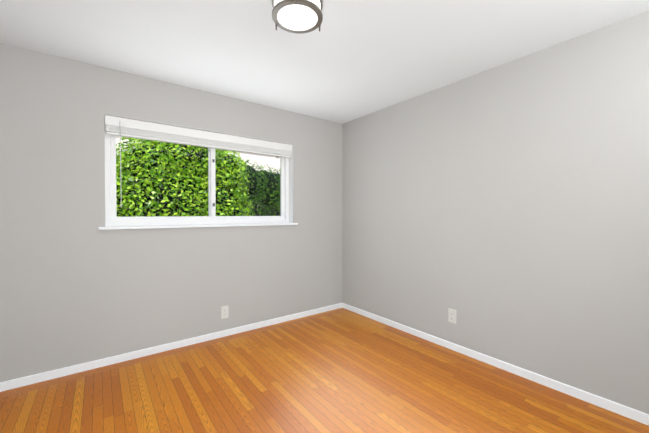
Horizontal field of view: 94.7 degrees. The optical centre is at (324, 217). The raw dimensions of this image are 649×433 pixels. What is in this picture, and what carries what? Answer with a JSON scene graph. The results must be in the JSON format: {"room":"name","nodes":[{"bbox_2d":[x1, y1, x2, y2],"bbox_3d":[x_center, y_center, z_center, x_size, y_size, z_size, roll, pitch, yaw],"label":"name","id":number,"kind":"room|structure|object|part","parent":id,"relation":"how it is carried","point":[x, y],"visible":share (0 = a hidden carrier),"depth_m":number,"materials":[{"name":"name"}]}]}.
{"room":"empty bedroom","nodes":[
{"label":"empty bedroom","id":0,"kind":"room"},
{"bbox_2d":[0,43,341,381],"bbox_3d":[-1.272,-0.012,2.970,3.629,2.440,0.200,-1,1,-37],"label":"wall","id":1,"kind":"structure","parent":0,"point":[77,286],"depth_m":2.50,"materials":[{"name":"paint"}]},
{"bbox_2d":[0,303,341,391],"bbox_3d":[-1.208,1.178,2.900,3.629,0.062,0.012,-1,1,-37],"label":"baseboard","id":2,"kind":"structure","parent":1,"relation":"attached to","point":[39,377],"depth_m":2.62,"materials":[{"name":"white paint"}]},
{"bbox_2d":[104,117,288,225],"bbox_3d":[-1.163,-0.394,3.090,1.786,0.920,0.076,-1,1,-37],"label":"window","id":3,"kind":"structure","parent":1,"relation":"in","point":[108,222],"depth_m":2.96,"materials":[{"name":"white plastic"}]},
{"bbox_3d":[-1.483,-0.391,2.824,0.887,0.848,0.036,-1,1,-37],"label":"sliding window sash","id":4,"kind":"part","parent":3,"relation":"part of","materials":[{"name":"white plastic"}]},
{"bbox_3d":[-1.485,-0.391,2.827,0.803,0.764,0.006,-1,1,-37],"label":"sliding window glass","id":5,"kind":"part","parent":3,"relation":"part of","materials":[{"name":"clear glass"}]},
{"bbox_2d":[105,115,291,157],"bbox_3d":[-1.106,-0.773,3.010,1.778,0.154,0.060,-1,1,-37],"label":"window blind","id":6,"kind":"object","parent":3,"relation":"attached to","point":[136,129],"visible":1,"depth_m":2.86,"materials":[{"name":"white plastic"}]},
{"bbox_2d":[119,123,121,207],"bbox_3d":[-1.714,-0.452,2.515,0.013,0.731,0.015,-1,1,-37],"label":"blind wand","id":7,"kind":"object","parent":6,"relation":"hanging from","point":[120,165],"visible":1,"depth_m":2.51,"materials":[{"name":"white plastic"}]},
{"bbox_3d":[-0.843,-0.397,3.356,0.887,0.848,0.028,-1,1,-37],"label":"fixed window sash","id":8,"kind":"part","parent":3,"relation":"part of","materials":[{"name":"white plastic"}]},
{"bbox_3d":[-0.843,-0.397,3.356,0.803,0.764,0.006,-1,1,-37],"label":"fixed window glass","id":9,"kind":"part","parent":3,"relation":"part of","materials":[{"name":"clear glass"}]},
{"bbox_2d":[99,223,297,229],"bbox_3d":[-1.102,0.078,3.015,1.876,0.022,0.145,-1,1,-37],"label":"window sill","id":10,"kind":"structure","parent":1,"relation":"attached to","point":[171,226],"depth_m":2.80,"materials":[{"name":"white paint"}]},
{"bbox_2d":[221,306,228,318],"bbox_3d":[-1.014,0.962,3.046,0.076,0.124,0.008,-1,1,-37],"label":"electrical outlet","id":11,"kind":"object","parent":1,"relation":"attached to","point":[224,311],"visible":1,"depth_m":3.04,"materials":[{"name":"white plastic"}]},
{"bbox_2d":[0,308,648,432],"bbox_3d":[-0.171,1.286,1.524,3.869,0.120,3.861,-1,1,-37],"label":"floor","id":12,"kind":"structure","parent":0,"point":[341,370],"depth_m":2.08,"materials":[{"name":"brown wood"}]},
{"bbox_2d":[0,0,648,123],"bbox_3d":[-0.171,-1.288,1.491,3.869,0.150,3.861,-1,1,-37],"label":"ceiling","id":13,"kind":"structure","parent":0,"point":[351,60],"depth_m":2.06,"materials":[{"name":"paint"}]},
{"bbox_2d":[272,0,322,33],"bbox_3d":[-0.149,-1.160,1.696,0.296,0.113,0.286,-1,1,-37],"label":"ceiling light","id":14,"kind":"object","parent":13,"relation":"attached to","point":[299,16],"visible":1,"depth_m":1.66,"materials":[{"name":"white glass"}]},
{"bbox_2d":[342,10,648,413],"bbox_3d":[1.327,-0.008,2.635,0.120,2.440,3.861,-1,1,-37],"label":"wall","id":15,"kind":"structure","parent":0,"point":[502,210],"depth_m":2.28,"materials":[{"name":"paint"}]},
{"bbox_2d":[448,309,455,323],"bbox_3d":[1.172,0.903,2.746,0.008,0.124,0.076,-1,1,-37],"label":"electrical outlet","id":16,"kind":"object","parent":15,"relation":"attached to","point":[451,315],"visible":1,"depth_m":2.74,"materials":[{"name":"white plastic"}]},
{"bbox_2d":[342,303,648,425],"bbox_3d":[1.301,1.182,2.573,0.012,0.062,3.529,-1,1,-37],"label":"baseboard","id":17,"kind":"structure","parent":15,"relation":"attached to","point":[622,410],"depth_m":2.27,"materials":[{"name":"white paint"}]},
{"label":"outside","id":18,"kind":"structure","parent":0,"visible":0},
{"bbox_2d":[116,136,279,216],"bbox_3d":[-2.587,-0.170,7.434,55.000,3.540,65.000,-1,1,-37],"label":"hedge","id":19,"kind":"object","parent":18,"point":[237,188],"depth_m":4.22,"materials":[{"name":"green plant"}]}
]}

